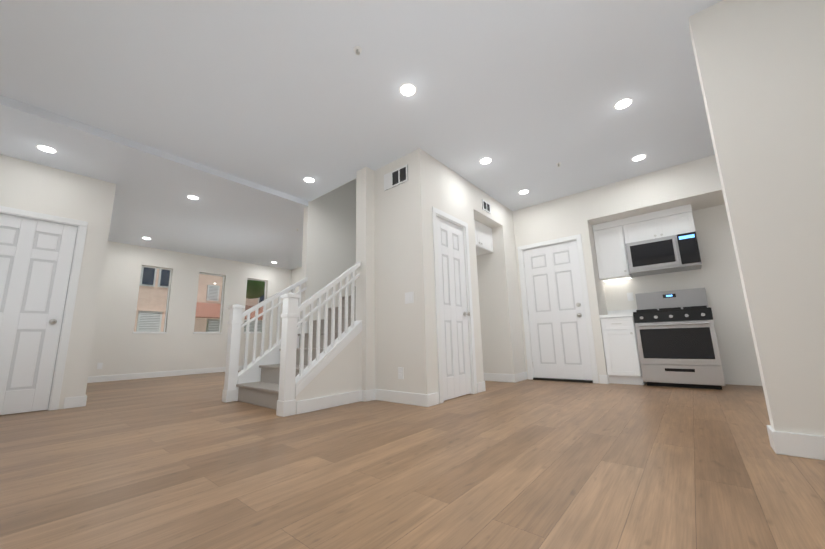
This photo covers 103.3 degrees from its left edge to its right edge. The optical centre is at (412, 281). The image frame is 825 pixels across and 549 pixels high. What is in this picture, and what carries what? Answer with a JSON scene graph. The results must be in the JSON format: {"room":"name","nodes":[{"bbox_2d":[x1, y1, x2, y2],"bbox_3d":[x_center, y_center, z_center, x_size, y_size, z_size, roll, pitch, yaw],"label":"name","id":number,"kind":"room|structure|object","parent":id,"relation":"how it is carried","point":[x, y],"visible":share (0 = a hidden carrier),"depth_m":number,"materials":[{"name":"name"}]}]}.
{"room":"empty living room","nodes":[
{"label":"empty living room","id":0,"kind":"room"},
{"bbox_2d":[0,154,115,408],"bbox_3d":[-4.094,-0.012,3.506,0.120,2.740,1.090,-10,-13,39],"label":"wall","id":1,"kind":"structure","parent":0,"point":[32,187],"depth_m":3.72,"materials":[{"name":"white paint"}]},
{"bbox_2d":[0,214,76,414],"bbox_3d":[-4.103,0.314,3.338,0.118,2.022,0.732,-10,-13,39],"label":"hall door","id":2,"kind":"structure","parent":1,"relation":"in","point":[36,256],"depth_m":3.45,"materials":[{"name":"white wood"}]},
{"bbox_2d":[0,206,87,410],"bbox_3d":[-4.143,0.289,3.380,0.149,2.104,0.878,-10,-13,39],"label":"trim","id":3,"kind":"structure","parent":1,"relation":"attached to","point":[61,356],"depth_m":3.61,"materials":[{"name":"white wood"}]},
{"bbox_2d":[67,395,86,406],"bbox_3d":[-4.941,1.560,4.711,3.386,0.115,0.020,-10,-13,39],"label":"baseboard","id":4,"kind":"structure","parent":1,"relation":"attached to","point":[80,401],"depth_m":3.61,"materials":[{"name":"white wood"}]},
{"bbox_2d":[88,241,291,376],"bbox_3d":[-4.905,0.771,7.741,0.140,2.740,4.440,-10,-13,39],"label":"wall","id":5,"kind":"structure","parent":0,"point":[118,347],"depth_m":7.18,"materials":[{"name":"white paint"}]},
{"bbox_2d":[97,363,102,368],"bbox_3d":[-5.939,1.606,6.199,0.007,0.120,0.075,-10,-13,39],"label":"outlet","id":6,"kind":"object","parent":5,"relation":"attached to","point":[99,365],"visible":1,"depth_m":6.20,"materials":[{"name":"white plastic"}]},
{"bbox_2d":[87,366,243,382],"bbox_3d":[-4.865,2.042,7.398,0.016,0.115,4.280,-10,-13,39],"label":"baseboard","id":7,"kind":"structure","parent":5,"relation":"attached to","point":[106,378],"depth_m":6.79,"materials":[{"name":"white wood"}]},
{"bbox_2d":[291,267,301,292],"bbox_3d":[-1.778,0.728,7.935,4.400,2.740,0.120,-10,-13,39],"label":"wall","id":8,"kind":"structure","parent":0,"point":[296,275],"depth_m":9.30,"materials":[{"name":"white paint"}]},
{"bbox_2d":[300,201,355,332],"bbox_3d":[-0.798,0.289,5.636,0.120,2.740,2.430,-10,-13,39],"label":"wall","id":9,"kind":"structure","parent":0,"point":[329,247],"depth_m":5.04,"materials":[{"name":"white paint"}]},
{"bbox_2d":[237,324,306,400],"bbox_3d":[-1.781,0.983,4.176,0.114,0.905,0.871,-10,-13,39],"label":"trim","id":10,"kind":"structure","parent":9,"relation":"attached to","point":[253,374],"depth_m":3.98,"materials":[{"name":"white wood"}]},
{"bbox_2d":[295,331,361,413],"bbox_3d":[-0.862,0.844,3.359,0.110,0.845,0.791,-10,-13,39],"label":"wall","id":11,"kind":"structure","parent":0,"point":[340,372],"depth_m":3.39,"materials":[{"name":"white paint"}]},
{"bbox_2d":[310,179,355,216],"bbox_3d":[-0.309,-2.445,5.757,1.440,2.660,2.770,-10,-13,39],"label":"wall","id":12,"kind":"structure","parent":0,"point":[342,198],"depth_m":5.44,"materials":[{"name":"white paint"}]},
{"bbox_2d":[0,0,721,269],"bbox_3d":[-0.296,-1.532,4.030,12.900,0.250,6.900,-10,-13,39],"label":"ceiling","id":13,"kind":"structure","parent":0,"point":[286,96],"depth_m":2.82,"materials":[{"name":"white paint"}]},
{"bbox_2d":[35,144,57,153],"bbox_3d":[-3.755,-1.357,3.350,0.155,0.005,0.155,-8,-12,33],"label":"recessed light","id":14,"kind":"object","parent":13,"relation":"in","point":[44,148],"depth_m":3.35,"materials":[{"name":"white plastic"}]},
{"bbox_2d":[0,95,307,207],"bbox_3d":[-3.001,-1.283,4.104,1.130,0.079,3.100,-10,-13,39],"label":"ceiling beam","id":15,"kind":"structure","parent":13,"relation":"attached to","point":[88,150],"depth_m":3.38,"materials":[{"name":"white paint"}]},
{"bbox_2d":[187,195,199,199],"bbox_3d":[-3.163,-1.209,4.703,0.155,0.005,0.155,-7,-12,30],"label":"recessed light","id":16,"kind":"object","parent":13,"relation":"in","point":[193,197],"depth_m":4.70,"materials":[{"name":"white plastic"}]},
{"bbox_2d":[303,177,314,182],"bbox_3d":[-1.356,-1.330,4.283,0.155,0.005,0.155,-4,-11,16],"label":"recessed light","id":17,"kind":"object","parent":13,"relation":"in","point":[307,179],"depth_m":4.27,"materials":[{"name":"white plastic"}]},
{"bbox_2d":[354,46,361,54],"bbox_3d":[-0.400,-1.681,2.385,0.059,0.034,0.059,-7,-12,28],"label":"sprinkler head","id":18,"kind":"object","parent":13,"relation":"attached to","point":[358,50],"depth_m":2.38},
{"bbox_2d":[399,83,416,96],"bbox_3d":[-0.039,-1.633,2.784,0.155,0.005,0.155,-2,-10,1],"label":"recessed light","id":19,"kind":"object","parent":13,"relation":"in","point":[407,89],"depth_m":2.78,"materials":[{"name":"white"}]},
{"bbox_2d":[479,157,491,163],"bbox_3d":[0.882,-1.449,3.927,0.155,0.005,0.155,-4,-11,16],"label":"recessed light","id":20,"kind":"object","parent":13,"relation":"in","point":[486,160],"depth_m":3.92,"materials":[{"name":"white"}]},
{"bbox_2d":[518,190,528,193],"bbox_3d":[1.635,-1.312,4.794,0.155,0.005,0.155,-7,-12,30],"label":"recessed light","id":21,"kind":"object","parent":13,"relation":"in","point":[522,191],"depth_m":4.80,"materials":[{"name":"white"}]},
{"bbox_2d":[613,98,632,109],"bbox_3d":[1.948,-1.640,3.017,0.155,0.005,0.155,-2,-10,1],"label":"recessed light","id":22,"kind":"object","parent":13,"relation":"in","point":[624,103],"depth_m":3.01,"materials":[{"name":"white"}]},
{"bbox_2d":[631,154,646,160],"bbox_3d":[2.739,-1.492,3.945,0.155,0.005,0.155,-7,-12,30],"label":"recessed light","id":23,"kind":"object","parent":13,"relation":"in","point":[639,157],"depth_m":3.93,"materials":[{"name":"white"}]},
{"bbox_2d":[355,167,374,389],"bbox_3d":[0.248,0.113,4.801,0.180,2.740,2.640,-10,-13,39],"label":"wall","id":24,"kind":"structure","parent":0,"point":[365,250],"depth_m":3.82,"materials":[{"name":"white paint"}]},
{"bbox_2d":[374,148,434,393],"bbox_3d":[-0.127,-0.082,3.669,0.730,2.740,0.120,-10,-13,39],"label":"wall","id":25,"kind":"structure","parent":0,"point":[403,335],"depth_m":3.57,"materials":[{"name":"white paint"}]},
{"bbox_2d":[384,164,407,190],"bbox_3d":[-0.198,-1.211,3.820,0.370,0.200,0.013,-10,-13,39],"label":"air vent","id":26,"kind":"object","parent":25,"relation":"attached to","point":[396,177],"visible":0.98,"depth_m":3.81,"materials":[{"name":"grey metal"}]},
{"bbox_2d":[371,389,430,406],"bbox_3d":[-0.139,1.199,3.372,0.746,0.115,0.044,-10,-13,39],"label":"baseboard","id":27,"kind":"structure","parent":25,"relation":"attached to","point":[417,399],"depth_m":3.35,"materials":[{"name":"white wood"}]},
{"bbox_2d":[398,367,403,378],"bbox_3d":[-0.123,0.960,3.415,0.075,0.120,0.007,-10,-13,39],"label":"outlet","id":28,"kind":"object","parent":25,"relation":"attached to","point":[400,373],"visible":1,"depth_m":3.41,"materials":[{"name":"white plastic"}]},
{"bbox_2d":[405,292,413,303],"bbox_3d":[-0.036,0.174,3.464,0.120,0.120,0.008,-10,-13,39],"label":"light switch","id":29,"kind":"object","parent":25,"relation":"attached to","point":[409,297],"visible":1,"depth_m":3.46,"materials":[{"name":"white plastic"}]},
{"bbox_2d":[0,371,824,548],"bbox_3d":[-0.225,1.346,3.512,12.900,0.120,6.900,-10,-13,39],"label":"floor","id":30,"kind":"structure","parent":0,"point":[193,461],"depth_m":1.59,"materials":[{"name":"brown wood"}]},
{"bbox_2d":[222,277,307,402],"bbox_3d":[-1.831,0.652,4.186,0.140,1.563,0.998,-10,-13,39],"label":"stair railing","id":31,"kind":"object","parent":30,"relation":"on","point":[232,374],"visible":0.96,"depth_m":3.92,"materials":[{"name":"white wood"}]},
{"bbox_2d":[236,286,355,409],"bbox_3d":[-0.573,0.283,4.869,1.185,2.470,3.358,-10,-13,39],"label":"staircase","id":32,"kind":"structure","parent":30,"relation":"on","point":[264,392],"depth_m":3.77,"materials":[{"name":"beige carpet"}]},
{"bbox_2d":[276,261,361,416],"bbox_3d":[-0.910,0.483,3.372,0.140,1.562,0.918,-10,-13,39],"label":"stair railing","id":33,"kind":"object","parent":30,"relation":"on","point":[291,386],"visible":1,"depth_m":3.19,"materials":[{"name":"white wood"}]},
{"bbox_2d":[599,309,645,384],"bbox_3d":[2.929,0.882,4.531,0.386,1.000,0.658,-10,-13,39],"label":"base cabinet","id":34,"kind":"object","parent":30,"relation":"on","point":[623,365],"visible":0.85,"depth_m":4.31,"materials":[{"name":"white wood"}]},
{"bbox_2d":[633,288,725,389],"bbox_3d":[3.343,0.695,4.157,0.758,1.215,0.678,-10,-13,39],"label":"range","id":35,"kind":"object","parent":30,"relation":"on","point":[677,342],"visible":1,"depth_m":3.95,"materials":[{"name":"silver metal"}]},
{"bbox_2d":[426,153,525,392],"bbox_3d":[0.912,0.028,4.419,0.120,2.740,2.380,-10,-13,39],"label":"wall","id":36,"kind":"structure","parent":0,"point":[453,194],"depth_m":4.40,"materials":[{"name":"white paint"}]},
{"bbox_2d":[436,216,470,400],"bbox_3d":[0.481,0.276,3.757,0.118,2.022,0.612,-10,-13,39],"label":"closet door","id":37,"kind":"structure","parent":36,"relation":"in","point":[454,313],"depth_m":3.77,"materials":[{"name":"white wood"}]},
{"bbox_2d":[432,207,476,403],"bbox_3d":[0.441,0.251,3.799,0.149,2.104,0.758,-10,-13,39],"label":"trim","id":38,"kind":"structure","parent":36,"relation":"attached to","point":[463,225],"depth_m":3.85,"materials":[{"name":"white wood"}]},
{"bbox_2d":[477,378,486,392],"bbox_3d":[0.676,1.330,4.210,0.596,0.115,0.020,-10,-13,39],"label":"baseboard","id":39,"kind":"structure","parent":36,"relation":"attached to","point":[481,385],"depth_m":3.94,"materials":[{"name":"white wood"}]},
{"bbox_2d":[482,199,490,213],"bbox_3d":[1.075,-1.087,4.742,0.013,0.150,0.230,-10,-13,39],"label":"air vent","id":40,"kind":"object","parent":36,"relation":"in","point":[486,206],"visible":1,"depth_m":4.73,"materials":[{"name":"grey metal"}]},
{"bbox_2d":[484,373,514,382],"bbox_3d":[1.249,1.437,4.880,0.596,0.115,0.020,-10,-13,39],"label":"baseboard","id":41,"kind":"structure","parent":36,"relation":"attached to","point":[490,376],"depth_m":4.83,"materials":[{"name":"white wood"}]},
{"bbox_2d":[515,372,527,382],"bbox_3d":[1.624,1.426,4.874,0.020,0.115,0.440,-10,-13,39],"label":"baseboard","id":42,"kind":"structure","parent":36,"relation":"attached to","point":[522,376],"depth_m":4.85,"materials":[{"name":"white wood"}]},
{"bbox_2d":[474,216,505,373],"bbox_3d":[0.821,0.111,4.868,0.610,2.740,1.140,-10,-13,39],"label":"wall","id":43,"kind":"structure","parent":0,"point":[493,352],"depth_m":5.07,"materials":[{"name":"white paint"}]},
{"bbox_2d":[474,220,492,255],"bbox_3d":[0.832,-0.679,4.984,0.461,0.396,0.892,-10,-13,39],"label":"upper cabinet","id":44,"kind":"object","parent":43,"relation":"attached to","point":[483,239],"visible":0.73,"depth_m":4.99,"materials":[{"name":"white wood"}]},
{"bbox_2d":[513,155,761,385],"bbox_3d":[3.300,-0.024,4.459,7.950,2.740,0.750,-10,-13,39],"label":"wall","id":45,"kind":"structure","parent":0,"point":[696,184],"depth_m":4.37,"materials":[{"name":"white paint"}]},
{"bbox_2d":[523,241,592,379],"bbox_3d":[2.128,0.428,4.898,0.812,1.998,0.118,-10,-13,39],"label":"entry door","id":46,"kind":"structure","parent":45,"relation":"in","point":[558,333],"depth_m":4.89,"materials":[{"name":"white wood"}]},
{"bbox_2d":[517,234,598,382],"bbox_3d":[2.163,0.414,4.939,0.958,2.104,0.152,-10,-13,39],"label":"trim","id":47,"kind":"structure","parent":45,"relation":"attached to","point":[576,238],"depth_m":4.88,"materials":[{"name":"white wood"}]},
{"bbox_2d":[627,292,633,300],"bbox_3d":[3.218,0.226,4.821,0.075,0.120,0.008,-10,-13,39],"label":"light switch","id":48,"kind":"object","parent":45,"relation":"attached to","point":[630,297],"visible":1,"depth_m":4.82,"materials":[{"name":"white plastic"}]},
{"bbox_2d":[592,204,695,281],"bbox_3d":[3.280,-0.497,4.637,1.151,0.840,0.372,-10,-13,39],"label":"upper cabinet","id":49,"kind":"object","parent":45,"relation":"attached to","point":[612,238],"visible":0.81,"depth_m":4.63,"materials":[{"name":"white wood"}]},
{"bbox_2d":[625,232,701,276],"bbox_3d":[3.405,-0.351,4.452,0.758,0.425,0.455,-10,-13,39],"label":"over-the-range microwave","id":50,"kind":"object","parent":49,"relation":"attached to","point":[673,253],"visible":1,"depth_m":4.30,"materials":[{"name":"silver metal"}]},
{"bbox_2d":[689,0,824,435],"bbox_3d":[3.243,-0.658,0.930,3.410,2.740,0.120,-10,-13,39],"label":"wall","id":51,"kind":"structure","parent":0,"point":[760,64],"depth_m":1.84,"materials":[{"name":"white paint"}]},
{"bbox_2d":[767,426,824,459],"bbox_3d":[3.215,0.628,0.663,3.396,0.115,0.020,-10,-13,39],"label":"baseboard","id":52,"kind":"structure","parent":51,"relation":"attached to","point":[810,446],"depth_m":1.67,"materials":[{"name":"white wood"}]},
{"label":"outside","id":53,"kind":"structure","parent":0,"visible":0},
{"bbox_2d":[134,267,264,331],"bbox_3d":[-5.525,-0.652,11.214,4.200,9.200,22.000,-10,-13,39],"label":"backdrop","id":54,"kind":"structure","parent":53,"point":[160,301],"depth_m":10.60,"materials":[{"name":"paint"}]}
]}

